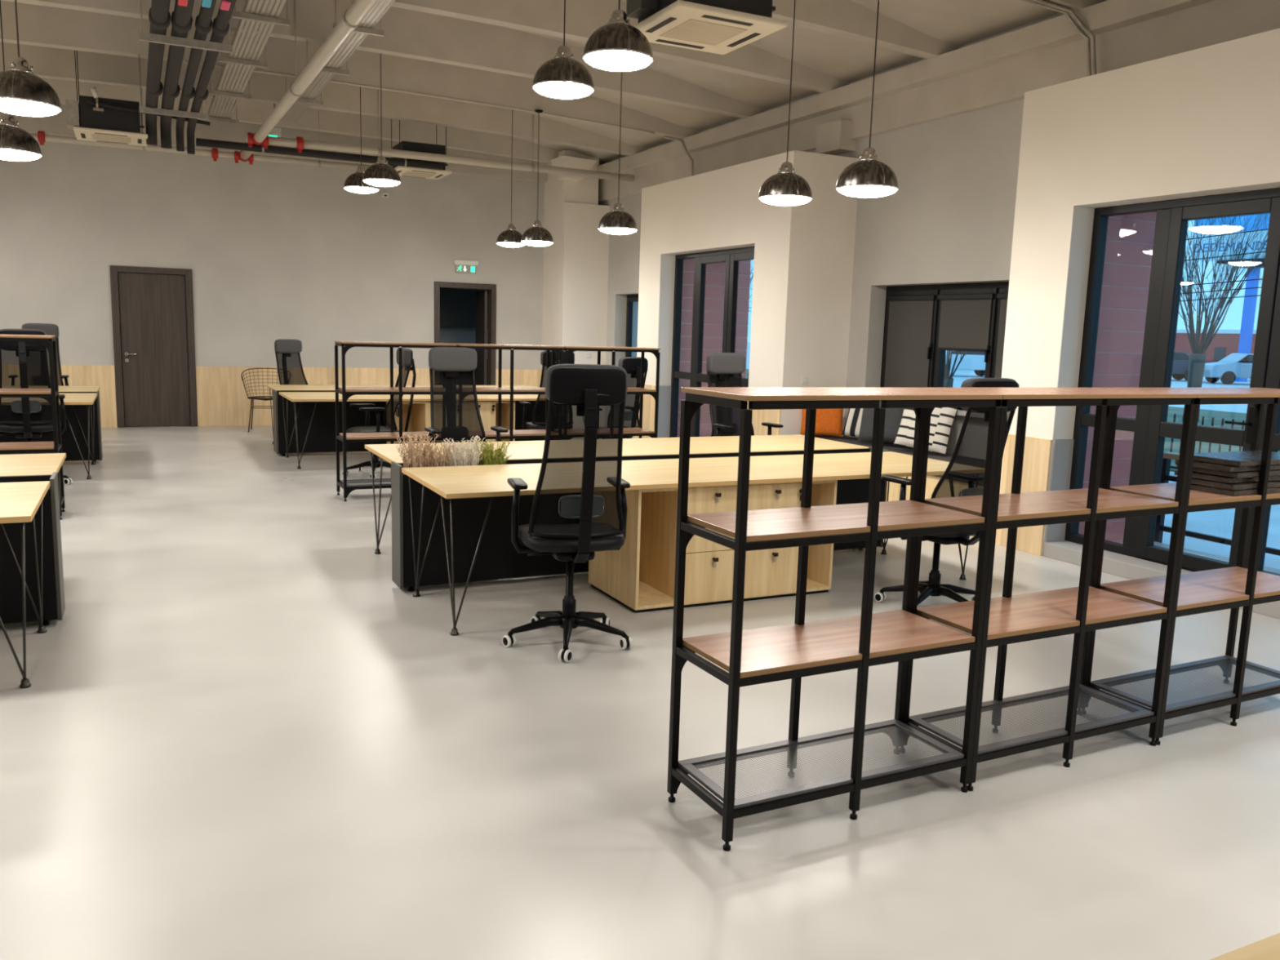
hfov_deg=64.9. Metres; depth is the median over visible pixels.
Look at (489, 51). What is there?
ceiling
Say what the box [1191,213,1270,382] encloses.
building
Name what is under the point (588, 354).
wall socket
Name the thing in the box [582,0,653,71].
pendant lamp
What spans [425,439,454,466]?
heather
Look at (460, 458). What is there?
heather
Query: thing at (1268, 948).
desk
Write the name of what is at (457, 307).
glass pane
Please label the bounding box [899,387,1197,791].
shelf unit
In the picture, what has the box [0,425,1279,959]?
floor
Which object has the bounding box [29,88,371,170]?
pipe
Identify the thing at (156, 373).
door
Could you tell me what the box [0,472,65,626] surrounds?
divider
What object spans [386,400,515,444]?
base cabinet
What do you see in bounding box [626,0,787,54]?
unit
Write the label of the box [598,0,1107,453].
wall
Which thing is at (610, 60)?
diffuser
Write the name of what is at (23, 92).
pendant lamp
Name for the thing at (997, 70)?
beam
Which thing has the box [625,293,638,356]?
window
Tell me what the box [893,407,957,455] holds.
cushion
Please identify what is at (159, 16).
insulated pipe
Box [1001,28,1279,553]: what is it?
wall
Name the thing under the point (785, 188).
pendant lamp
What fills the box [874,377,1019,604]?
office chair
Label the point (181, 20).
insulated pipe
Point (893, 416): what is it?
cushion
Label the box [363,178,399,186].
diffuser
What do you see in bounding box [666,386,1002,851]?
shelf unit
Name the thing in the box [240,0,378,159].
pipe
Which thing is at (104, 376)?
trim
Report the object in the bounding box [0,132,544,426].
wall
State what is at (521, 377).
trim
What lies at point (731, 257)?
window frame
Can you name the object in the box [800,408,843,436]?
cushion
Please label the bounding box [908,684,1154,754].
tray
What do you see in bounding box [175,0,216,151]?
insulated pipe
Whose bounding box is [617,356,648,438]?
office chair
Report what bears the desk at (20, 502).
on the floor
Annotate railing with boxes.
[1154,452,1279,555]
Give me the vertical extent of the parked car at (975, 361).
1.449 m
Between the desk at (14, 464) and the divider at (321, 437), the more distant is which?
the divider at (321, 437)
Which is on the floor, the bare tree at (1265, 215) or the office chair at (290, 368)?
the office chair at (290, 368)
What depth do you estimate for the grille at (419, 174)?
13.61 m
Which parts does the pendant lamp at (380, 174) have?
cord, lamp shade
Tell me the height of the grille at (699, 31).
0.006 m
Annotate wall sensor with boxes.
[382,191,388,197]
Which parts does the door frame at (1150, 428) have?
lever handle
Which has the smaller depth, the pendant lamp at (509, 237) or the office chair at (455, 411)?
the office chair at (455, 411)
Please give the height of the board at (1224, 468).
0.021 m
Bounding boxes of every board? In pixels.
[1174,459,1279,472]
[1174,470,1279,483]
[1176,464,1279,478]
[1190,483,1279,496]
[1191,477,1279,490]
[1193,450,1279,466]
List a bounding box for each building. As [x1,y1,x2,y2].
[1174,328,1256,363]
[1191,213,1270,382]
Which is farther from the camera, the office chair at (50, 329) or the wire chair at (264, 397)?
the wire chair at (264, 397)
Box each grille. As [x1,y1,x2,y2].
[91,133,130,142]
[402,171,435,177]
[659,18,747,45]
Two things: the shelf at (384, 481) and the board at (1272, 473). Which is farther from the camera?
the shelf at (384, 481)
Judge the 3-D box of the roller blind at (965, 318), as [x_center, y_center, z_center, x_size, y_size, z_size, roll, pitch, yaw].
[3.001,-1.461,9.335,0.036,0.524,0.695,-2,9,-26]
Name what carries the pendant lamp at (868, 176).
hanging from the ceiling
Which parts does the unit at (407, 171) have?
hanger rod, hanger rod, casing, panel, hanger rod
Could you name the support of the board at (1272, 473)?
on the board at (1195, 475)
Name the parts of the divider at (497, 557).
panel, panel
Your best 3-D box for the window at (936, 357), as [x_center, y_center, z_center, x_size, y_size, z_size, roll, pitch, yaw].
[3.046,-1.250,9.392,0.145,1.155,2.340,-2,9,-26]
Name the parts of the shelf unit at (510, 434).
post, rail frame, rail frame, post, rail frame, post, post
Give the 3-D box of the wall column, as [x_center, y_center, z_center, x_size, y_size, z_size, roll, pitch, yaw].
[-1.067,-3.011,16.122,0.890,4.250,1.100,-2,9,-26]
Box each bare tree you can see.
[749,259,753,297]
[943,350,968,387]
[1178,213,1269,422]
[1217,214,1268,286]
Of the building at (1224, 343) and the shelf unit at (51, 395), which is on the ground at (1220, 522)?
the building at (1224, 343)
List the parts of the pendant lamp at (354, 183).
cord, lamp shade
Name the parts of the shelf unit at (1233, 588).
post, post, rail frame, rail frame, rail frame, rail frame, post, post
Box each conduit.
[186,61,654,133]
[663,135,693,176]
[1019,0,1096,76]
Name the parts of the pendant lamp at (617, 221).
lamp shade, cord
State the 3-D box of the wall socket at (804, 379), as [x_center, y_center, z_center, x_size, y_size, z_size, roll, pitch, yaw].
[1.709,-1.031,10.426,0.080,0.080,0.012,-2,9,-26]
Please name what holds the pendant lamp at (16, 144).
hanging from the ceiling
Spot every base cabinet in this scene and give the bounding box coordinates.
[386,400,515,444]
[588,480,837,613]
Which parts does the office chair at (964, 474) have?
armrest, seat, backrest, panel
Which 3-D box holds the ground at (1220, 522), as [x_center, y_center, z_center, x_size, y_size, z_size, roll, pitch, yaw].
[39.143,-10.188,88.318,134.300,0.200,200.000,-2,9,-26]
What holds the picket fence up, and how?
on the ground at (1220, 522)
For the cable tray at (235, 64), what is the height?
0.299 m
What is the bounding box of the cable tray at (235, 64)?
[200,0,289,124]
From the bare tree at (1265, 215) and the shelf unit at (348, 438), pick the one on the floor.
the shelf unit at (348, 438)
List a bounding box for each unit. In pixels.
[0,333,65,519]
[65,50,209,146]
[334,341,456,501]
[389,118,452,179]
[448,342,563,440]
[551,345,660,438]
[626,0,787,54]
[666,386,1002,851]
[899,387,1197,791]
[1080,387,1279,745]
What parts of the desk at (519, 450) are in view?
leg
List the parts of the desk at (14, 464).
leg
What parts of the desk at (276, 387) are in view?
leg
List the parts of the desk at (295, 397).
leg, leg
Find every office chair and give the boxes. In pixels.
[0,328,72,484]
[22,323,68,386]
[274,339,307,384]
[342,347,416,478]
[424,346,508,443]
[502,364,632,662]
[519,350,574,430]
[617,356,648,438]
[706,352,783,436]
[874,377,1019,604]
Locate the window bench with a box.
[814,435,952,501]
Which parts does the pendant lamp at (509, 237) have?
lamp shade, cord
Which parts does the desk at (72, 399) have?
leg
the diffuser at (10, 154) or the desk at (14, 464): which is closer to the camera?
the desk at (14, 464)
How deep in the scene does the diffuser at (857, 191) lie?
6.52 m
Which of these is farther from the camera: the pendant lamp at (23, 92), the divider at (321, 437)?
the divider at (321, 437)
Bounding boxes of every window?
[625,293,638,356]
[880,281,1008,408]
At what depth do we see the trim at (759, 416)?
10.61 m
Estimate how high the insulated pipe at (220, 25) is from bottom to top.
0.358 m
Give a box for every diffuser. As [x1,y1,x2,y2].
[0,97,60,116]
[0,148,40,160]
[344,186,378,193]
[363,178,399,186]
[497,242,524,247]
[521,240,552,246]
[533,81,593,98]
[583,50,652,71]
[599,227,636,234]
[760,195,811,205]
[837,185,897,197]
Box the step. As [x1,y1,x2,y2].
[1042,540,1279,618]
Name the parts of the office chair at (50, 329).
panel, backrest, armrest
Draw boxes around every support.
[138,0,232,53]
[138,54,208,119]
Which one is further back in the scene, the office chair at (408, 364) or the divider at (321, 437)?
the divider at (321, 437)
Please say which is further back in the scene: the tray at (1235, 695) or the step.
the step
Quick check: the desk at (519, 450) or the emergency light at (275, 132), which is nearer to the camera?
the desk at (519, 450)
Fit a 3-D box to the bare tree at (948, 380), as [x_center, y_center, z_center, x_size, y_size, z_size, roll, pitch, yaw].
[7.684,-4.481,24.144,3.556,5.635,4.157,-1,9,-17]
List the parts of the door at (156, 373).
handle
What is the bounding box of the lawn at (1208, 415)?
[745,368,1279,471]
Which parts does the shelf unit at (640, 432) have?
post, post, post, rail frame, post, rail frame, post, rail frame, post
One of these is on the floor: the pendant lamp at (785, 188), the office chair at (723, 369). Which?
the office chair at (723, 369)
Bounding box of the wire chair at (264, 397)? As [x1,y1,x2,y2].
[240,368,278,431]
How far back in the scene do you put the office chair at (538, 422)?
11.00 m
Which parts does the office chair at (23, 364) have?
armrest, panel, backrest, seat, armrest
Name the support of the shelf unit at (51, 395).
on the floor
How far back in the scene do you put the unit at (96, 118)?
10.96 m
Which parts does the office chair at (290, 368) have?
panel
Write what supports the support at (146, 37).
hanging from the ceiling
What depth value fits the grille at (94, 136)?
11.22 m
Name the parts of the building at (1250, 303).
picture panel, picture panel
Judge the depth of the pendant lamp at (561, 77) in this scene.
6.36 m
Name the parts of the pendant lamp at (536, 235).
lamp shade, cord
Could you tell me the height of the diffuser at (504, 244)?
0.054 m
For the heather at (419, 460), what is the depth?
5.85 m
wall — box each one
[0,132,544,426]
[440,287,488,350]
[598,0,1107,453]
[636,150,859,435]
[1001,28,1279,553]
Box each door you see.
[109,265,197,427]
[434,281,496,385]
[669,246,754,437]
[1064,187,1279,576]
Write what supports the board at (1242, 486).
on the board at (1194, 486)
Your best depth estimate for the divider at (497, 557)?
6.00 m
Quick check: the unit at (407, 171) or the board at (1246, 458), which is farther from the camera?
the unit at (407, 171)
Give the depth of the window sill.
9.06 m
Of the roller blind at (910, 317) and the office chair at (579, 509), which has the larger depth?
the roller blind at (910, 317)
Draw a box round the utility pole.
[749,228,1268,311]
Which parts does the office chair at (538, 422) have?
armrest, seat, panel, backrest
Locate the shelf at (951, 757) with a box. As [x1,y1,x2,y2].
[678,719,964,809]
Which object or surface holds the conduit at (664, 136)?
attached to the ceiling
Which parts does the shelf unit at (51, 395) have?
rail frame, rail frame, rail frame, post, post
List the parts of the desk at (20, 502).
leg, leg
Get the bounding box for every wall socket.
[586,352,591,358]
[801,376,808,384]
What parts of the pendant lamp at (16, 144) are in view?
cord, lamp shade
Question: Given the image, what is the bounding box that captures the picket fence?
[747,373,1244,475]
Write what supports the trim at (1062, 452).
attached to the wall at (1205, 121)
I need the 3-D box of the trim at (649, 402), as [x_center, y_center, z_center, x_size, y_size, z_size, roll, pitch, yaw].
[0.060,-0.822,13.169,0.020,0.860,0.600,-2,9,-26]
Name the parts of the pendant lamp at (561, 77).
lamp shade, cord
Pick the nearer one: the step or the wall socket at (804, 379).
the step
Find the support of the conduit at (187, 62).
attached to the ceiling
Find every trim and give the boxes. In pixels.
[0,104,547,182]
[60,364,117,427]
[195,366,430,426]
[495,368,542,386]
[633,384,655,438]
[657,385,671,437]
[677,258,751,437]
[746,400,781,435]
[995,433,1052,555]
[1044,439,1074,542]
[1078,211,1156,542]
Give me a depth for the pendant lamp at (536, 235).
12.28 m
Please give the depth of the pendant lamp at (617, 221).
10.10 m
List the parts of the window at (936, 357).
sash, handle, sash, handle, sash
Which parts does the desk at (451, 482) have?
leg, leg, leg, leg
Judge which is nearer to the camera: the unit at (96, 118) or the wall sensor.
the unit at (96, 118)
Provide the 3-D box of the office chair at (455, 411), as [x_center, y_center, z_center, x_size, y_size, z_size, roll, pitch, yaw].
[-1.373,-0.305,7.649,0.632,1.383,0.719,-2,9,-26]
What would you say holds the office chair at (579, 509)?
on the floor
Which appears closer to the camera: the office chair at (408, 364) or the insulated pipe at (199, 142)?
the office chair at (408, 364)
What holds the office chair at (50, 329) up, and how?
on the floor
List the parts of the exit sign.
sign panel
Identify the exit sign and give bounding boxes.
[453,259,478,273]
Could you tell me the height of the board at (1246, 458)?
0.021 m
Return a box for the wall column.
[541,150,609,369]
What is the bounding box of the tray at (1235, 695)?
[1090,654,1279,712]
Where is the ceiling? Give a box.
[0,0,1106,165]
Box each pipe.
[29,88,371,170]
[145,0,170,145]
[160,0,194,148]
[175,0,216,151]
[186,0,235,154]
[195,137,444,169]
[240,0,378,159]
[244,88,634,182]
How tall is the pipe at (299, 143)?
1.022 m
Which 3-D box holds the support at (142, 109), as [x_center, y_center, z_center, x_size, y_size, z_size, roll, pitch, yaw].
[-4.868,-4.096,10.494,0.660,0.574,0.040,-2,9,-26]
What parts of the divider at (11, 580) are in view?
panel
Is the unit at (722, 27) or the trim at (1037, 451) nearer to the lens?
the unit at (722, 27)
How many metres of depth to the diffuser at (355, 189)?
11.73 m
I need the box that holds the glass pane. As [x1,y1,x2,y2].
[440,288,488,385]
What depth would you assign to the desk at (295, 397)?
11.14 m
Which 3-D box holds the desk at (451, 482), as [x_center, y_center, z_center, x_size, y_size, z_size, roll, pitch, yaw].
[0.426,0.296,6.156,3.545,0.740,0.940,-2,9,-26]
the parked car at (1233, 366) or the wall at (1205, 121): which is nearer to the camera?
the wall at (1205, 121)
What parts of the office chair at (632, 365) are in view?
panel, backrest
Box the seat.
[242,368,278,397]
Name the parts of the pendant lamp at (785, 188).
lamp shade, cord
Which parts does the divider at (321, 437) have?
panel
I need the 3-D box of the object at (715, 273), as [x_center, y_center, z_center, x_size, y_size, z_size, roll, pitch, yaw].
[0.931,-1.651,13.320,1.120,2.805,0.020,-2,9,-26]
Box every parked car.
[946,350,985,376]
[1172,351,1207,381]
[1203,352,1253,384]
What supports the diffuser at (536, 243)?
attached to the pendant lamp at (536, 235)
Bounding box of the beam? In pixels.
[596,0,1279,202]
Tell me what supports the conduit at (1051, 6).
attached to the ceiling
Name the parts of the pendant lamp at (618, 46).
lamp shade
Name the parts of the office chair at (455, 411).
armrest, backrest, panel, armrest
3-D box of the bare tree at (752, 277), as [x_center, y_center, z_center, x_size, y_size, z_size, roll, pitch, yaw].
[3.034,-6.299,33.727,4.308,6.113,3.726,5,9,22]
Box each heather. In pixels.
[395,431,438,467]
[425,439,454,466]
[437,435,487,466]
[475,439,511,465]
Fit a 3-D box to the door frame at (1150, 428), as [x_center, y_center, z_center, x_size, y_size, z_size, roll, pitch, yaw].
[3.665,-0.580,6.335,0.178,2.400,2.185,-2,9,-26]
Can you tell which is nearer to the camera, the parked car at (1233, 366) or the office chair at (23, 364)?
the office chair at (23, 364)
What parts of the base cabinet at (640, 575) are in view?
drawer, drawer, drawer, drawer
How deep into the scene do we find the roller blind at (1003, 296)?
8.94 m
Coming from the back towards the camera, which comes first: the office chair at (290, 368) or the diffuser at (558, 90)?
the office chair at (290, 368)
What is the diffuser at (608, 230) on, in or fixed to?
attached to the pendant lamp at (617, 221)
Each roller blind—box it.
[884,294,936,387]
[937,293,995,351]
[994,293,1008,377]
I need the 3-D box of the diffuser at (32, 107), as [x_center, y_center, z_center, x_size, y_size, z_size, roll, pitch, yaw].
[-3.546,-2.128,5.773,0.387,0.054,0.387,-2,9,-26]
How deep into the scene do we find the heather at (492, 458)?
6.06 m
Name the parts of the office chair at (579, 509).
armrest, seat, backrest, panel, armrest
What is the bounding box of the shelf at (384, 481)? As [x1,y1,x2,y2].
[339,477,391,486]
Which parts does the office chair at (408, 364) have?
armrest, seat, armrest, panel, backrest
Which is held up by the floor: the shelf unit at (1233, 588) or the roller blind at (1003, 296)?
the shelf unit at (1233, 588)
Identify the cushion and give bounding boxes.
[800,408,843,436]
[841,408,862,437]
[857,400,903,442]
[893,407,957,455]
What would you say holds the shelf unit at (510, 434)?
on the floor
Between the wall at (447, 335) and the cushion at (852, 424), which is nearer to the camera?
the cushion at (852, 424)
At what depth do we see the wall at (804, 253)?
10.52 m
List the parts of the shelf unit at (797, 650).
post, post, post, rail frame, rail frame, rail frame, rail frame, post, post, post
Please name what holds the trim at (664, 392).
attached to the wall at (804, 253)
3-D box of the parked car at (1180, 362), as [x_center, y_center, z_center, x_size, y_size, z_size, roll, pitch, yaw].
[25.858,-5.736,50.253,4.285,1.449,1.800,3,9,9]
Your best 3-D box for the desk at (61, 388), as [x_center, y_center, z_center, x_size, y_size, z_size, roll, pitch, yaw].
[-7.577,-0.576,10.403,3.524,0.740,0.955,-2,9,-26]
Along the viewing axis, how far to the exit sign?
15.81 m
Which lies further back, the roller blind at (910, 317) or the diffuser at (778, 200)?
the roller blind at (910, 317)
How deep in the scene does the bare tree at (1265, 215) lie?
45.20 m
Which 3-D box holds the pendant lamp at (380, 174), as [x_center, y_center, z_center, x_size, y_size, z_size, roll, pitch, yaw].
[-2.750,-3.977,10.687,0.400,1.656,0.400,2,8,0]
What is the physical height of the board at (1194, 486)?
0.021 m
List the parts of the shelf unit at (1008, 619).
post, post, post, rail frame, rail frame, post, rail frame, rail frame, post, post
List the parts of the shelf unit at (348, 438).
post, post, rail frame, rail frame, rail frame, post, rail frame, post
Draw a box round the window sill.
[955,408,966,416]
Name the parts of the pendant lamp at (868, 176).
lamp shade, cord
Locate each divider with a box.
[0,391,102,461]
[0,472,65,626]
[272,389,545,456]
[391,446,888,591]
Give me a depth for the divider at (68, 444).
10.47 m
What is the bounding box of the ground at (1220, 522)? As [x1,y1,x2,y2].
[746,342,1279,568]
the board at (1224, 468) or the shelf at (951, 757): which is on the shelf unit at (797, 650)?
the shelf at (951, 757)
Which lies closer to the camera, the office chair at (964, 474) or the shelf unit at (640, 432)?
the office chair at (964, 474)
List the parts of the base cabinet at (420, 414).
drawer, drawer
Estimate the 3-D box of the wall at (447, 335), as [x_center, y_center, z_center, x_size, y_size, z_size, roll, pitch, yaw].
[-3.146,-2.640,17.800,4.250,3.100,3.300,-2,9,-26]
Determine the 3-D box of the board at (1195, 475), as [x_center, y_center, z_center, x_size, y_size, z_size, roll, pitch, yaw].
[2.541,-0.024,4.228,0.545,0.021,0.244,-2,9,-25]
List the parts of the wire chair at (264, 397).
leg, leg, seat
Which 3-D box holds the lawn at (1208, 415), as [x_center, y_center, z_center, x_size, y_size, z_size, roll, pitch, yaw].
[4.933,-3.060,32.932,13.000,0.040,70.000,-2,9,-26]
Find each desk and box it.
[0,453,66,502]
[0,480,49,688]
[57,386,100,391]
[58,393,97,479]
[266,384,539,444]
[279,391,537,469]
[364,434,868,554]
[401,451,969,635]
[1209,933,1279,959]
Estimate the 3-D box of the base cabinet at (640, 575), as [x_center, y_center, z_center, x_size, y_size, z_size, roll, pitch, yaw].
[0.444,0.325,6.100,1.335,0.700,0.694,-2,9,-26]
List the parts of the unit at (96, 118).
hanger rod, hanger rod, casing, panel, hanger rod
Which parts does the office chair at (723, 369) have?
armrest, backrest, panel, armrest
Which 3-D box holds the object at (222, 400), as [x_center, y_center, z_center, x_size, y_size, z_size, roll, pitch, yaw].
[-4.799,-1.264,15.159,3.450,0.860,0.020,-2,9,-26]
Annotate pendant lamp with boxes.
[0,0,42,160]
[0,0,62,116]
[343,86,378,193]
[362,53,400,186]
[496,109,524,247]
[520,109,553,246]
[532,0,594,98]
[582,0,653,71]
[598,71,637,234]
[758,0,812,205]
[835,0,898,197]
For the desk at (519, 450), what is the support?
on the floor
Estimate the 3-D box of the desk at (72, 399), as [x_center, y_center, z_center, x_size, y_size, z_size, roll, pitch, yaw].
[-6.988,-0.383,9.231,3.534,0.740,1.195,-2,9,-26]
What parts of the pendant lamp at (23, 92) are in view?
cord, lamp shade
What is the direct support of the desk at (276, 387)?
on the floor
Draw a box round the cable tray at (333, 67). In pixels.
[280,0,395,123]
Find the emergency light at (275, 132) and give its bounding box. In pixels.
[267,103,281,137]
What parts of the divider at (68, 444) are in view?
panel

